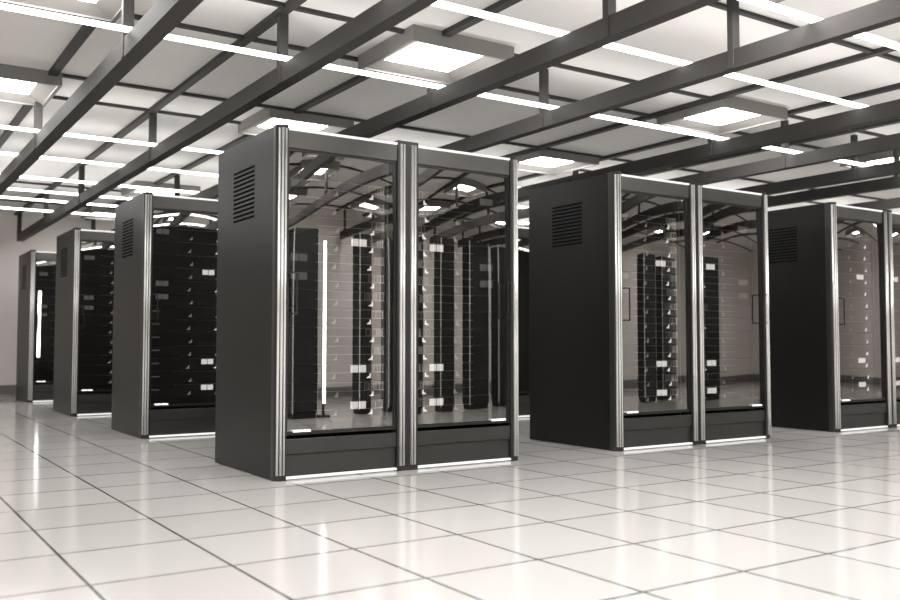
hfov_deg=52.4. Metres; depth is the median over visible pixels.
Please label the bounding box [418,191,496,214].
server
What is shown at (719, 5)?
trim
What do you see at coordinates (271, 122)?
diffuser
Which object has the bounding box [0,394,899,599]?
floor
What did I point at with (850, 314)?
server
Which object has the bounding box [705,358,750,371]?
server
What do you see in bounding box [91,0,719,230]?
ceiling beam
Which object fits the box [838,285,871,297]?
server
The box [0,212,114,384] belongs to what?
wall
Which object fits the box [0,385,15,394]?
baseboard
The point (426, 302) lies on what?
server
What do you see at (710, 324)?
server
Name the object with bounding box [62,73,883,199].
trim
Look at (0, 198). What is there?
trim
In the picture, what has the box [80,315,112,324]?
server
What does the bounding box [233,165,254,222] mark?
vent grille
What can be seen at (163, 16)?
ceiling beam
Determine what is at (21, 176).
light strip
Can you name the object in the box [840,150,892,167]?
ceiling lamp
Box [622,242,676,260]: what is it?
server
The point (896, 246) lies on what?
server
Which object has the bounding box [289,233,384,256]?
server
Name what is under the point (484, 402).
server
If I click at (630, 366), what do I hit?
server
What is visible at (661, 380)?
server
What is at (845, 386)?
server
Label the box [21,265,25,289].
vent grille
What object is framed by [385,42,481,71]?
diffuser
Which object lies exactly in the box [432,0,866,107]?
light strip
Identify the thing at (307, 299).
server
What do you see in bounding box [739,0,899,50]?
light strip
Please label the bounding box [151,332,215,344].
server
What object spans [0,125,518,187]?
light strip
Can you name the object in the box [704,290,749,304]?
server
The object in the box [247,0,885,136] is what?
trim
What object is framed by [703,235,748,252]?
server
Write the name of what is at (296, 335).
server
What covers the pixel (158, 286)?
server
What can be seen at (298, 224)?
server
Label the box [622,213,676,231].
server
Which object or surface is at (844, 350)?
server
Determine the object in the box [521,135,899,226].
ceiling beam
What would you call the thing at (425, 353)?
server
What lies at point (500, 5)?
trim
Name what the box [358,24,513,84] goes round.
ceiling lamp
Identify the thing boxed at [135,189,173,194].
diffuser
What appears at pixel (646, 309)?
server
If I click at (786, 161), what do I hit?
ceiling beam
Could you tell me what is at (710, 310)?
server
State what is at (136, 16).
trim
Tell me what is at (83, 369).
server
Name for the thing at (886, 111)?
ceiling beam
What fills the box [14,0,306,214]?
trim
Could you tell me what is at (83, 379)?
server
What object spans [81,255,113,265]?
server
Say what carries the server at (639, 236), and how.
in the rack at (576, 320)
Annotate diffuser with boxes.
[0,78,36,93]
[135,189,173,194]
[258,118,326,130]
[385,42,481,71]
[521,157,572,166]
[684,108,758,124]
[868,158,892,163]
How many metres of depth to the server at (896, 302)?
9.09 m
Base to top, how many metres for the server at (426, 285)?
0.106 m
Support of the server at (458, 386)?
in the rack at (254, 435)
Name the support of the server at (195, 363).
in the rack at (135, 413)
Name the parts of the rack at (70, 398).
panel, corner post, silver moulding, door, panel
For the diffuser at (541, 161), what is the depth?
10.47 m
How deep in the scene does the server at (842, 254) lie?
8.72 m
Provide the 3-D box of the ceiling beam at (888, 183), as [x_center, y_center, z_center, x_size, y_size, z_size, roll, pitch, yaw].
[3.960,-1.350,10.678,0.092,0.455,18.460,2,-3,-33]
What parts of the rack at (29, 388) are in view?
panel, corner post, silver moulding, door, panel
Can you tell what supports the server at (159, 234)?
in the rack at (135, 413)
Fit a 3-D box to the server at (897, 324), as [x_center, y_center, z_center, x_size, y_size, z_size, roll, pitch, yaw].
[4.392,0.290,9.374,0.694,0.106,0.552,2,-3,-33]
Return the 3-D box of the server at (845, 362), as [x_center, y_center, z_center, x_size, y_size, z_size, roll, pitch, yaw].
[3.644,0.607,8.863,0.694,0.106,0.554,2,-3,-33]
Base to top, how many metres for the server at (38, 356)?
0.106 m
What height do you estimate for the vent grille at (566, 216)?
0.328 m
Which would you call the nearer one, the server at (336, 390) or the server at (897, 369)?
the server at (336, 390)
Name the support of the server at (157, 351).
in the rack at (135, 413)
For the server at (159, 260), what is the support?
in the rack at (135, 413)
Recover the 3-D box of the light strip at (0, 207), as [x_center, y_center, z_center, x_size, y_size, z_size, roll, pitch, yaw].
[-1.774,-1.077,14.553,18.200,0.056,0.056,2,-3,-33]
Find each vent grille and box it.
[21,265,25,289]
[60,247,66,276]
[122,218,132,257]
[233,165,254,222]
[552,202,581,246]
[768,226,796,262]
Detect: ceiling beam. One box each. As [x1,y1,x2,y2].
[0,0,203,195]
[17,0,438,241]
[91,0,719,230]
[437,0,899,152]
[518,99,899,199]
[518,120,899,219]
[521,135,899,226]
[767,149,899,207]
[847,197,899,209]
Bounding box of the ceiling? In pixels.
[0,0,899,225]
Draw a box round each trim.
[0,19,95,147]
[0,198,90,206]
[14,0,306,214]
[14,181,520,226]
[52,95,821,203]
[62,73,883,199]
[85,0,521,219]
[134,14,822,148]
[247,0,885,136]
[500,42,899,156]
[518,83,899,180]
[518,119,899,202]
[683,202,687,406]
[708,2,899,62]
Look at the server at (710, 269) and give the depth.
7.71 m
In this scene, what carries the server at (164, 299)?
in the rack at (135, 413)
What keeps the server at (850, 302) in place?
in the rack at (804, 324)
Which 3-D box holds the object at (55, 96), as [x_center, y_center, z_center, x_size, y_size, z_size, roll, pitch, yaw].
[1.360,-1.577,10.914,20.000,0.025,0.036,2,-3,-33]
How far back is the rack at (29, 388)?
12.73 m
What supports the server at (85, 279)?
in the rack at (70, 398)
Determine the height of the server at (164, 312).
0.106 m
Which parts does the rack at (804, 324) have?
panel, corner post, silver moulding, handle, door, mounting rail, post, silver moulding, post, silver moulding, panel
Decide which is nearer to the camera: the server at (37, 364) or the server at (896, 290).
the server at (896, 290)
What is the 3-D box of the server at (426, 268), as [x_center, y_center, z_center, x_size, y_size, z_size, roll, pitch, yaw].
[-0.110,-0.195,6.421,0.694,0.106,0.555,2,-3,-33]
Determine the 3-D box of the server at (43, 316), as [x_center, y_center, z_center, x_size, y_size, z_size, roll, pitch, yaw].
[-5.622,0.245,13.130,0.694,0.106,0.554,2,-3,-33]
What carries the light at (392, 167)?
attached to the rack at (254, 435)
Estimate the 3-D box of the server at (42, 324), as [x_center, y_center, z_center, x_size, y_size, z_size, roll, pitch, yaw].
[-5.623,0.358,13.125,0.694,0.106,0.552,2,-3,-33]
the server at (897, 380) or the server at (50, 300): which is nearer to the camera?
the server at (897, 380)
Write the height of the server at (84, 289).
0.106 m
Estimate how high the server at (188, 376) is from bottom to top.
0.106 m
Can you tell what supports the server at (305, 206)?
in the rack at (254, 435)
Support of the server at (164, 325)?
in the rack at (135, 413)
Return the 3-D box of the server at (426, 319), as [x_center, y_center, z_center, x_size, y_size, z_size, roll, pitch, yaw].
[-0.110,0.146,6.405,0.694,0.106,0.555,2,-3,-33]
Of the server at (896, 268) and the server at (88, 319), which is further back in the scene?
the server at (88, 319)
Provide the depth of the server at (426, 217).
6.22 m
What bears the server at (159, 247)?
in the rack at (135, 413)
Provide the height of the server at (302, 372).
0.106 m
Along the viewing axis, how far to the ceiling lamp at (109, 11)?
5.54 m
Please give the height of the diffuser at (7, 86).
0.008 m
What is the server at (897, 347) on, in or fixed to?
in the rack at (804, 324)
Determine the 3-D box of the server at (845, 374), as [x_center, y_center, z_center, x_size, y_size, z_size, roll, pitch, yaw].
[3.643,0.721,8.858,0.694,0.106,0.552,2,-3,-33]
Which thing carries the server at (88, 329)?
in the rack at (70, 398)
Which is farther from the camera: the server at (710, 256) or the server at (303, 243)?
the server at (710, 256)
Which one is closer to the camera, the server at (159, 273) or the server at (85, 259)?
the server at (159, 273)
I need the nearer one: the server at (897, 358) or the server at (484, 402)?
the server at (484, 402)
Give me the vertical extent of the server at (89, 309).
0.106 m
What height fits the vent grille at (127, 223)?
0.328 m
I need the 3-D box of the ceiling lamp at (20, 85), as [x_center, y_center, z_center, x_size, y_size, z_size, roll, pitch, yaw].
[-3.589,-1.718,7.231,0.840,0.108,0.780,2,-3,-33]
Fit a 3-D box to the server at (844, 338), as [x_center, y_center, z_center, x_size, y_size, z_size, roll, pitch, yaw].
[3.643,0.380,8.875,0.694,0.106,0.552,2,-3,-33]
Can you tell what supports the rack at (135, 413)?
on the floor
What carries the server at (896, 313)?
in the rack at (804, 324)
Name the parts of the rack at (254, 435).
panel, corner post, silver moulding, handle, door, panel, panel, mounting rail, panel, post, silver moulding, post, silver moulding, door, panel, mounting rail, handle, corner post, silver moulding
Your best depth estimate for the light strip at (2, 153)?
8.99 m
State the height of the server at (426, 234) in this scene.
0.106 m
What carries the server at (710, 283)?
in the rack at (576, 320)
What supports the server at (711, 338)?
in the rack at (576, 320)
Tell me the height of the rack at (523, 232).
2.100 m
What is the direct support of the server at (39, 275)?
in the rack at (29, 388)
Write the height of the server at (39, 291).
0.106 m
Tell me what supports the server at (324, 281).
in the rack at (254, 435)
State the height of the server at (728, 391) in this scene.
0.106 m
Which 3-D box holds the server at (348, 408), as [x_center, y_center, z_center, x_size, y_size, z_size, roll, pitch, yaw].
[-0.859,0.690,5.883,0.694,0.106,0.555,2,-3,-33]
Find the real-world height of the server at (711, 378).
0.106 m
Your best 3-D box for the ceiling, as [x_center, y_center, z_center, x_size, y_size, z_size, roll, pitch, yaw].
[2.197,-1.700,9.649,20.000,0.100,18.700,2,-3,-33]
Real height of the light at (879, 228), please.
1.640 m
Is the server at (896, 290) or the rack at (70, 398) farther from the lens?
the rack at (70, 398)
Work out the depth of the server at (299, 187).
5.72 m
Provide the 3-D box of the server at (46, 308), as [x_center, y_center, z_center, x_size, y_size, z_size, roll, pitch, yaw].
[-5.622,0.131,13.136,0.694,0.106,0.554,2,-3,-33]
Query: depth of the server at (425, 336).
6.18 m
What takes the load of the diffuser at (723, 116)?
attached to the ceiling lamp at (732, 114)
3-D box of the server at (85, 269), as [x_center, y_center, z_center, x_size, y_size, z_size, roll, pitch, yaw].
[-4.035,-0.326,10.750,0.694,0.106,0.552,2,-3,-33]
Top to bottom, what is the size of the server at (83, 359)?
0.106 m
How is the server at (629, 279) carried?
in the rack at (576, 320)
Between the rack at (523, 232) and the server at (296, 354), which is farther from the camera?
the rack at (523, 232)
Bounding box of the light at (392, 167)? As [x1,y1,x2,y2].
[391,166,393,422]
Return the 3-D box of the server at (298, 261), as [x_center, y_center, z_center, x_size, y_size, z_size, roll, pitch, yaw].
[-0.859,-0.219,5.927,0.694,0.106,0.555,2,-3,-33]
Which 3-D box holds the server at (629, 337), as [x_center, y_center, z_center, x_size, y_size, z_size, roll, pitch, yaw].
[1.392,0.307,7.389,0.694,0.106,0.555,2,-3,-33]
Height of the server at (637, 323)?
0.106 m
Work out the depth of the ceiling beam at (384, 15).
6.04 m
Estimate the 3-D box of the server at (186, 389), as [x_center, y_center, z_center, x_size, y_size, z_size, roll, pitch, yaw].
[-2.447,0.807,8.286,0.694,0.106,0.554,2,-3,-33]
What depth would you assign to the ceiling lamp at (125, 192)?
12.20 m
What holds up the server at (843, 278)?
in the rack at (804, 324)
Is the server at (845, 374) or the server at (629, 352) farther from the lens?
the server at (845, 374)
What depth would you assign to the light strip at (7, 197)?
11.29 m
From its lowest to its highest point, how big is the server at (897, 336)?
0.106 m
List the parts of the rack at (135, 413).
panel, corner post, silver moulding, handle, panel, panel, panel, door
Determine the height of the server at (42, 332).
0.106 m
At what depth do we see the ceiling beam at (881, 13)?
5.59 m
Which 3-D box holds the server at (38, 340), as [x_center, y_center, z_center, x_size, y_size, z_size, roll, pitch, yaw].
[-5.623,0.586,13.114,0.694,0.106,0.552,2,-3,-33]
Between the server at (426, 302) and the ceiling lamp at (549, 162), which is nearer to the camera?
the server at (426, 302)
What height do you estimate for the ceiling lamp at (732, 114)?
0.108 m
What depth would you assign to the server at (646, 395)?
7.16 m
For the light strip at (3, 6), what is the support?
attached to the rail
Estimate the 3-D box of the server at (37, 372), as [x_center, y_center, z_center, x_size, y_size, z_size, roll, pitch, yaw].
[-5.622,1.040,13.091,0.694,0.106,0.554,2,-3,-33]
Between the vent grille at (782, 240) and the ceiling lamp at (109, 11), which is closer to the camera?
the ceiling lamp at (109, 11)
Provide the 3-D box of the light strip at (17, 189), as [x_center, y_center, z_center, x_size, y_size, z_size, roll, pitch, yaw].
[-0.865,-1.144,13.177,18.200,0.056,0.056,2,-3,-33]
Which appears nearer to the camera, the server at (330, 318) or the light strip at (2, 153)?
the server at (330, 318)
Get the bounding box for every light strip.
[0,3,870,166]
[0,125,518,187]
[0,151,527,207]
[0,196,117,206]
[0,207,114,216]
[7,188,131,199]
[19,175,528,223]
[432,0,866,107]
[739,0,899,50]
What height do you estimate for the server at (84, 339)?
0.106 m
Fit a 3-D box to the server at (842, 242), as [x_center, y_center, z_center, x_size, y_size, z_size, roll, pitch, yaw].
[3.644,-0.529,8.918,0.694,0.106,0.554,2,-3,-33]
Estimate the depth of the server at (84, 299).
10.41 m
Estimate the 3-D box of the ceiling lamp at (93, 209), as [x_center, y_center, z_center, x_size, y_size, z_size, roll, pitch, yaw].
[-5.319,-1.365,14.491,0.840,0.108,0.780,2,-3,-33]
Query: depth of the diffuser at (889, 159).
10.38 m
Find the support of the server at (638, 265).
in the rack at (576, 320)
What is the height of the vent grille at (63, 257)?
0.328 m
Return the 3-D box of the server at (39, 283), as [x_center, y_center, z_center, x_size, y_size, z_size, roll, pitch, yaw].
[-5.623,-0.210,13.153,0.694,0.106,0.552,2,-3,-33]
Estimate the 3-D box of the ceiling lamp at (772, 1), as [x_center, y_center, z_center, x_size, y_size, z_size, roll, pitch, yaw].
[1.781,-1.832,4.870,0.840,0.108,0.780,2,-3,-33]
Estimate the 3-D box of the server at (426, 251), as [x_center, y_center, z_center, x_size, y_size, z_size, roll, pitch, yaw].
[-0.110,-0.309,6.427,0.694,0.106,0.555,2,-3,-33]
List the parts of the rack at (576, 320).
panel, corner post, silver moulding, handle, door, panel, mounting rail, panel, post, silver moulding, post, silver moulding, panel, door, mounting rail, corner post, handle, silver moulding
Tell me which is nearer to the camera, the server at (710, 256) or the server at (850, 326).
the server at (710, 256)
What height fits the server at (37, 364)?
0.106 m
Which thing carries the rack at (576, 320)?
on the floor
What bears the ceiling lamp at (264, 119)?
attached to the ceiling
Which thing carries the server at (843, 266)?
in the rack at (804, 324)
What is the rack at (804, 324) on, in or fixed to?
on the floor
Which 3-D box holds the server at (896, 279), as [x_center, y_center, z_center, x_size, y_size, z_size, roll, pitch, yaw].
[4.393,-0.164,9.395,0.694,0.106,0.554,2,-3,-33]
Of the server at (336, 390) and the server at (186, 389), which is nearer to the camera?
the server at (336, 390)
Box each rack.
[16,250,55,402]
[53,228,114,415]
[111,192,217,438]
[215,124,518,481]
[518,226,529,416]
[529,171,770,451]
[768,202,899,431]
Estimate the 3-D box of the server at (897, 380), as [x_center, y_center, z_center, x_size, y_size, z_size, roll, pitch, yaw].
[4.393,0.858,9.346,0.694,0.106,0.554,2,-3,-33]
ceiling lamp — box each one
[0,0,121,23]
[0,63,62,107]
[81,205,114,219]
[121,180,199,197]
[238,108,353,135]
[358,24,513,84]
[517,149,598,174]
[657,96,787,135]
[766,0,783,3]
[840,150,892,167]
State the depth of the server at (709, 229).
7.72 m
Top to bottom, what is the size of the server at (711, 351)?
0.106 m
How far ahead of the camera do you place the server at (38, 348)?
12.76 m
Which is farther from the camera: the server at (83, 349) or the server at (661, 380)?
the server at (83, 349)
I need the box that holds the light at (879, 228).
[877,226,881,395]
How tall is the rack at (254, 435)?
2.100 m
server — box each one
[34,353,53,360]
[34,361,53,368]
[34,369,53,376]
[35,312,54,320]
[35,321,54,328]
[35,329,54,336]
[35,337,54,344]
[35,345,53,352]
[36,272,55,279]
[36,280,55,287]
[36,288,55,295]
[36,296,54,304]
[36,304,54,312]
[79,335,112,344]
[79,345,112,354]
[79,355,112,364]
[79,364,111,374]
[79,374,111,384]
[80,285,113,295]
[80,295,113,305]
[80,305,112,314]
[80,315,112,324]
[80,325,112,334]
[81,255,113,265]
[81,265,113,275]
[81,275,113,285]
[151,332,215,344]
[151,345,215,357]
[151,357,215,370]
[151,370,215,383]
[151,383,215,397]
[152,280,216,294]
[152,293,216,306]
[152,306,216,319]
[152,319,216,332]
[153,228,217,243]
[153,241,217,256]
[153,254,216,269]
[153,267,216,281]
[287,381,383,401]
[287,398,383,420]
[288,271,384,291]
[288,289,384,309]
[288,308,384,327]
[288,327,384,344]
[288,346,383,363]
[288,363,383,382]
[289,177,384,203]
[289,196,384,221]
[289,214,384,239]
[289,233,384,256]
[289,252,384,274]
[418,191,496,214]
[418,208,496,230]
[418,225,496,247]
[418,242,496,263]
[418,259,496,279]
[418,277,496,295]
[418,294,496,312]
[418,311,496,328]
[418,329,496,344]
[418,346,496,361]
[418,361,496,378]
[418,378,496,396]
[418,394,497,413]
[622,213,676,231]
[622,228,676,245]
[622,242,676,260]
[622,257,676,274]
[622,272,676,288]
[622,286,676,302]
[622,301,677,316]
[623,316,677,330]
[623,331,677,344]
[623,346,677,358]
[623,359,677,373]
[623,373,677,388]
[623,388,678,403]
[703,222,748,238]
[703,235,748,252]
[703,249,749,265]
[704,263,749,278]
[704,277,749,291]
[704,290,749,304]
[704,304,750,318]
[704,318,750,331]
[705,332,750,344]
[705,345,750,357]
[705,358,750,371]
[705,372,751,385]
[705,385,751,399]
[837,236,870,250]
[837,248,870,262]
[837,260,870,273]
[838,273,870,285]
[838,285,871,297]
[838,297,871,309]
[839,309,871,320]
[839,321,871,332]
[839,333,872,344]
[839,345,872,356]
[839,357,872,368]
[840,369,873,380]
[840,380,873,393]
[893,242,899,253]
[893,254,899,265]
[893,265,899,276]
[893,276,899,287]
[894,288,899,299]
[894,299,899,310]
[894,311,899,321]
[895,322,899,333]
[895,334,899,344]
[895,345,899,355]
[895,356,899,367]
[896,368,899,378]
[896,379,899,390]
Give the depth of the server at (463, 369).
6.17 m
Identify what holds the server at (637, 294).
in the rack at (576, 320)
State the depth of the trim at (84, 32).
6.76 m

